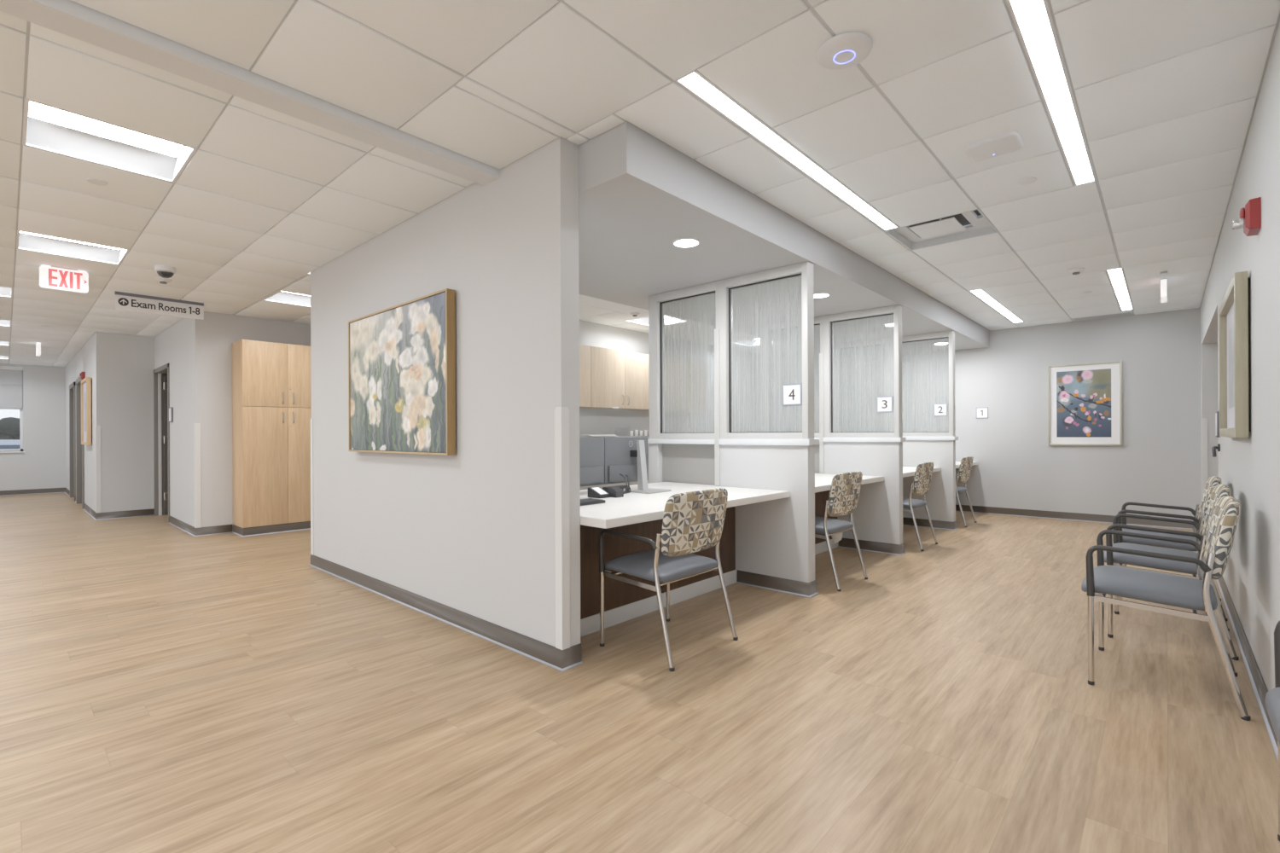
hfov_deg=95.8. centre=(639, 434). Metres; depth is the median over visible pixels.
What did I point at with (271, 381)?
tall cabinet
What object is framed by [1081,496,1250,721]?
chair
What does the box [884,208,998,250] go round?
ceiling vent
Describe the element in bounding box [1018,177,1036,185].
sprinkler cover
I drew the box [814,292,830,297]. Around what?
recessed light
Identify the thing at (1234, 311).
framed picture
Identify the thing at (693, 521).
chair
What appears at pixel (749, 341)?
recessed troffer
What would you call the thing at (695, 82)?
ceiling light
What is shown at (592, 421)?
wall
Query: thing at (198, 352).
wall
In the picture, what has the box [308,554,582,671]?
baseboard
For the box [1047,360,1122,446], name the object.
framed picture
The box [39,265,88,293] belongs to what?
exit sign
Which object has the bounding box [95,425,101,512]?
guard
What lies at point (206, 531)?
baseboard
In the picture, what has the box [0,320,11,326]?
recessed troffer
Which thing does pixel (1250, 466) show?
wall
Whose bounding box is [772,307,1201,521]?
wall
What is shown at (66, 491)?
baseboard
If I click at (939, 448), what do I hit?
wall
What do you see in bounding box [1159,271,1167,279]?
sensor
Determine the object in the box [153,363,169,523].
door
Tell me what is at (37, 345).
exit sign
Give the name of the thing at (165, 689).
floor
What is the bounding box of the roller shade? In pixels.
[0,366,23,409]
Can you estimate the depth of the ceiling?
2.78 m
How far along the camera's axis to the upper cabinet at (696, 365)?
8.56 m
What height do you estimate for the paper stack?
0.024 m
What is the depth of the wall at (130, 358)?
8.38 m
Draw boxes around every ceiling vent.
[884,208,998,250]
[1070,311,1133,321]
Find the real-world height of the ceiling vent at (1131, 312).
0.038 m
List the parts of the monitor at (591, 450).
port panel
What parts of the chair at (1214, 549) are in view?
leg, leg, armrest, armrest, seat, rail, leg, backrest, leg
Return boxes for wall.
[0,363,65,490]
[65,331,108,512]
[107,332,164,511]
[154,311,310,527]
[310,136,580,646]
[579,320,760,436]
[647,261,819,598]
[759,304,906,555]
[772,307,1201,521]
[832,331,958,530]
[1200,19,1279,691]
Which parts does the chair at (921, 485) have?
rail, seat, leg, backrest, leg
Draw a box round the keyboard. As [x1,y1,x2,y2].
[580,498,605,506]
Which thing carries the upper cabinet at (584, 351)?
attached to the wall at (592, 421)
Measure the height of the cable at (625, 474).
0.123 m
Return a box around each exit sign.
[35,343,41,356]
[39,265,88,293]
[1159,278,1168,302]
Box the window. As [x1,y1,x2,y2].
[0,370,25,453]
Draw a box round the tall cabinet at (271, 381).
[232,339,311,536]
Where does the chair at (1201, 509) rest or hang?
on the floor
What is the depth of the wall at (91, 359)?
8.26 m
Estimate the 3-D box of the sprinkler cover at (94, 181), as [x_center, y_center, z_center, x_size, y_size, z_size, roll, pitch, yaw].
[-3.132,-1.460,3.337,0.090,0.012,0.090,0,0,42]
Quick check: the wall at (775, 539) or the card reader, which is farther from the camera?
the wall at (775, 539)
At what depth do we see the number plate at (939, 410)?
7.09 m
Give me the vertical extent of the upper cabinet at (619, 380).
0.762 m
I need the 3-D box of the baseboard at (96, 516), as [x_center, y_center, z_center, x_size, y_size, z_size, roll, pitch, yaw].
[-8.090,1.152,8.953,1.864,0.099,0.654,0,0,42]
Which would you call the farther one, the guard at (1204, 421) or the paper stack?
the paper stack
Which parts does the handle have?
lever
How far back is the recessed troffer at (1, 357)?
10.87 m
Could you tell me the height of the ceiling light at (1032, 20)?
0.056 m
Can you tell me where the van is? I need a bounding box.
[0,439,19,449]
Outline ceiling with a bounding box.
[0,0,1279,367]
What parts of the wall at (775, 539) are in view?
post, rail, rail, glass pane, infill panel, post, rail, rail, glass pane, baseboard, post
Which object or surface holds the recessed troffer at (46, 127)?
attached to the ceiling
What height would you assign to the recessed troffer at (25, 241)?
0.096 m
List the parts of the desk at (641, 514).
modesty panel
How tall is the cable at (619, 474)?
0.133 m
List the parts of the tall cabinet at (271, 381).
door, door, door, door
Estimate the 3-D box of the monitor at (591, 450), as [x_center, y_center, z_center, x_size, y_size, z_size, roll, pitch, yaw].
[-0.344,0.219,3.826,0.290,0.399,0.535,0,0,42]
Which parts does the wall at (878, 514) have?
post, glass pane, rail, rail, infill panel, post, rail, rail, glass pane, baseboard, post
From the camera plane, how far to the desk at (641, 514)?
3.64 m
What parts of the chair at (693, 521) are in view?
leg, armrest, rail, seat, leg, leg, backrest, leg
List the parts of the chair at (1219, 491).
leg, leg, seat, armrest, rail, armrest, leg, backrest, leg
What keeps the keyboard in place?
on the desk at (641, 514)
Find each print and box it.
[84,392,86,431]
[1056,368,1111,437]
[1228,323,1234,408]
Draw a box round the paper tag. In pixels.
[831,532,842,544]
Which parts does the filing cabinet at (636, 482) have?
drawer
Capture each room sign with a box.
[168,407,173,422]
[1215,411,1220,437]
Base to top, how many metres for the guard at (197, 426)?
1.227 m
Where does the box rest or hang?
on the desk at (641, 514)
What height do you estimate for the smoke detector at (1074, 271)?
0.044 m
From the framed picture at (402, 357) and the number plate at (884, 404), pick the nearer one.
the framed picture at (402, 357)
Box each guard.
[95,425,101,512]
[194,423,201,528]
[310,418,313,555]
[554,407,570,650]
[1201,418,1207,498]
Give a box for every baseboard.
[0,488,69,496]
[83,503,154,520]
[168,515,232,536]
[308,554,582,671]
[955,504,1192,529]
[1216,576,1277,759]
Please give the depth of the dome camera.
4.99 m
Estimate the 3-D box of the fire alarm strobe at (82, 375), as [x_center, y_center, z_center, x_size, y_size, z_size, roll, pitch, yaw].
[-8.917,-0.934,9.224,0.124,0.134,0.084,0,0,42]
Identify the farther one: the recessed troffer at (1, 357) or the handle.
the recessed troffer at (1, 357)
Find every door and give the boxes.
[69,381,75,501]
[75,377,84,509]
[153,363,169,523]
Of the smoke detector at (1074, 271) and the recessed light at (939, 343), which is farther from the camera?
the recessed light at (939, 343)
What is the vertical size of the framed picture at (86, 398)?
0.995 m
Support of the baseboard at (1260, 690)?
attached to the wall at (1250, 466)
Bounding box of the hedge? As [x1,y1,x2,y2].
[0,417,19,439]
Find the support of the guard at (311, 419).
attached to the wall at (472, 532)
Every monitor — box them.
[579,437,604,499]
[604,436,670,494]
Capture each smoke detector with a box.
[154,277,172,284]
[629,312,639,316]
[1067,267,1085,274]
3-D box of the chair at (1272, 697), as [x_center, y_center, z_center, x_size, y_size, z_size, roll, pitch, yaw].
[1.807,0.724,1.275,0.554,0.868,0.601,0,0,42]
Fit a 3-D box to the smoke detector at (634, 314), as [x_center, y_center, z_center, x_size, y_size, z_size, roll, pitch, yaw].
[-0.061,-1.458,7.027,0.128,0.044,0.128,0,0,42]
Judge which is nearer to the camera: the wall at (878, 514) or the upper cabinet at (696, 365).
the wall at (878, 514)
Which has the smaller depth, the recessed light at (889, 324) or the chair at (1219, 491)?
the chair at (1219, 491)
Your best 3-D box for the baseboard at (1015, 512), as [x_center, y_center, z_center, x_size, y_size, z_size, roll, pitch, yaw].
[5.617,1.091,7.623,2.960,0.099,0.308,0,0,42]
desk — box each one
[580,482,790,637]
[814,472,884,554]
[902,466,940,477]
[955,461,977,468]
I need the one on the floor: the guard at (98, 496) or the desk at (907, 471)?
the desk at (907, 471)
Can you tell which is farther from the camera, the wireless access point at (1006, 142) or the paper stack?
the paper stack
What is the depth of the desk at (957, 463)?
8.15 m
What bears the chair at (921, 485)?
on the floor
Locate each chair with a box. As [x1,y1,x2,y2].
[599,488,738,671]
[814,471,867,592]
[902,462,937,551]
[955,456,977,527]
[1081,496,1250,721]
[1103,484,1239,660]
[1112,476,1227,622]
[1264,620,1279,841]
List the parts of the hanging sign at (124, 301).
mounting rail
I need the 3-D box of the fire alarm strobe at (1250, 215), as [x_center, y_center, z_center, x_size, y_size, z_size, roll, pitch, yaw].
[2.695,-0.961,2.573,0.084,0.134,0.124,0,0,42]
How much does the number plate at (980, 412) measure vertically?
0.158 m
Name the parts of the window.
sill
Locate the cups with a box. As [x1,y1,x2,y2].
[614,428,649,436]
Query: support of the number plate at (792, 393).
attached to the wall at (775, 539)
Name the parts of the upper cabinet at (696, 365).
door, door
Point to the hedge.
(9, 427)
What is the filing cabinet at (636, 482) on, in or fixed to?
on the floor
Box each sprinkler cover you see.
[87,178,107,186]
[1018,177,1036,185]
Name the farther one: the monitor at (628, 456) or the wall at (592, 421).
the wall at (592, 421)
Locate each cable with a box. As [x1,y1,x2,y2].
[619,473,627,493]
[623,474,630,494]
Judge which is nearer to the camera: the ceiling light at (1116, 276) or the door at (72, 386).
the ceiling light at (1116, 276)
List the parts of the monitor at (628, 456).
port panel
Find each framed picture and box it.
[81,377,92,445]
[348,288,455,455]
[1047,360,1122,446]
[1218,271,1250,437]
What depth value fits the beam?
2.33 m
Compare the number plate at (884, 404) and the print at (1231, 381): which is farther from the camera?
the number plate at (884, 404)
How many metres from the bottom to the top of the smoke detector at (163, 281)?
0.044 m
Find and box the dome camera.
[154,264,175,278]
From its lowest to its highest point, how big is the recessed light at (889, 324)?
0.006 m
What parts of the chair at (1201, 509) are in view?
seat, armrest, armrest, leg, backrest, leg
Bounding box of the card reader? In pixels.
[607,486,623,497]
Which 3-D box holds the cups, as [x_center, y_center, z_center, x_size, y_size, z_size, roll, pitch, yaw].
[-0.071,-0.030,7.589,0.280,0.107,0.470,0,0,42]
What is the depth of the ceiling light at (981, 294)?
6.69 m
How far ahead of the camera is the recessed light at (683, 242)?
3.72 m
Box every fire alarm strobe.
[77,372,85,380]
[1231,197,1261,236]
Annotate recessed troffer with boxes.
[0,286,13,297]
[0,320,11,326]
[0,341,10,345]
[0,355,9,359]
[16,229,129,265]
[22,97,197,183]
[262,290,310,307]
[625,315,689,325]
[733,338,780,346]
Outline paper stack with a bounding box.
[579,434,618,436]
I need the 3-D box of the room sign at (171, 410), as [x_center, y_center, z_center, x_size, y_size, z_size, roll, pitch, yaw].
[-6.250,-0.264,7.701,0.170,0.195,0.018,0,0,42]
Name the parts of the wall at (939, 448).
post, glass pane, rail, post, rail, glass pane, rail, baseboard, post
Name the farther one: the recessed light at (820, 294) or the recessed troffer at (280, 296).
the recessed troffer at (280, 296)
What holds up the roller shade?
attached to the window
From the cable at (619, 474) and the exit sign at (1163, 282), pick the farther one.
the exit sign at (1163, 282)
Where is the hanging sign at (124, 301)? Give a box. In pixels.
[114,290,203,319]
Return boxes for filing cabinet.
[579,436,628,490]
[628,436,649,485]
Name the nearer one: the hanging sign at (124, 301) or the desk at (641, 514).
the desk at (641, 514)
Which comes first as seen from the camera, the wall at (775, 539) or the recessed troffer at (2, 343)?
the wall at (775, 539)
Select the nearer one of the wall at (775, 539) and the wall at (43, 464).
the wall at (775, 539)
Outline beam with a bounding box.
[0,0,499,186]
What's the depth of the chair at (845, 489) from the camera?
4.41 m
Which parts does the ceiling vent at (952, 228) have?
panel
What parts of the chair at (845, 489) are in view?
rail, leg, seat, backrest, leg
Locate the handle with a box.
[1211,443,1220,457]
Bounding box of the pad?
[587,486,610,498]
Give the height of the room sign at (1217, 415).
0.200 m
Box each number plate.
[782,383,802,406]
[876,395,892,413]
[933,402,947,416]
[976,407,988,418]
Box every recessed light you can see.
[672,238,699,247]
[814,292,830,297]
[884,323,893,326]
[933,342,948,344]
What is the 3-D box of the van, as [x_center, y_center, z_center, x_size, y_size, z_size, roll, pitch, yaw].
[-22.326,1.115,21.506,1.820,1.900,4.650,0,0,42]
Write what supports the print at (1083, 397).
attached to the framed picture at (1085, 400)
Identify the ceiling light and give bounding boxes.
[674,69,899,231]
[969,289,1023,323]
[1006,0,1096,186]
[1105,267,1133,310]
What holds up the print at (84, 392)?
attached to the framed picture at (86, 398)
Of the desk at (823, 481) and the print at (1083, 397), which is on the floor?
the desk at (823, 481)
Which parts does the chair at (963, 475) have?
leg, seat, backrest, leg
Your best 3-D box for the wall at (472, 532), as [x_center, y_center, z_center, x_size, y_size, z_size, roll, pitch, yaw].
[-1.637,-0.177,4.085,3.480,2.700,0.120,0,0,42]
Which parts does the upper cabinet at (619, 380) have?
door, door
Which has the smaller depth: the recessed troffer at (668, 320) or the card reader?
the card reader
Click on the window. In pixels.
(20, 450)
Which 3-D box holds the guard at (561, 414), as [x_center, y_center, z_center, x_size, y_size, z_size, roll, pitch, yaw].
[-0.389,0.466,2.897,0.051,1.207,0.051,0,0,42]
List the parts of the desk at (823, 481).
modesty panel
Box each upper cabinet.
[579,344,590,407]
[581,346,649,410]
[643,357,705,413]
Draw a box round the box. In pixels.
[602,485,629,493]
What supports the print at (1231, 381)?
attached to the framed picture at (1234, 311)
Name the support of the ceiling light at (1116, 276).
attached to the ceiling
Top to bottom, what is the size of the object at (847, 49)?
0.034 m
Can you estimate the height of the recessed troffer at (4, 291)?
0.096 m
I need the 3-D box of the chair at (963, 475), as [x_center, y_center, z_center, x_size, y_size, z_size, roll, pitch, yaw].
[4.009,0.714,7.526,0.554,0.868,0.513,0,0,42]
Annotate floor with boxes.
[0,492,1279,852]
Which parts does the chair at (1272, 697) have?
seat, armrest, leg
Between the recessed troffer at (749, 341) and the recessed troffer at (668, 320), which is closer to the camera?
the recessed troffer at (668, 320)
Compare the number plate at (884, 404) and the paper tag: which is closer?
the paper tag

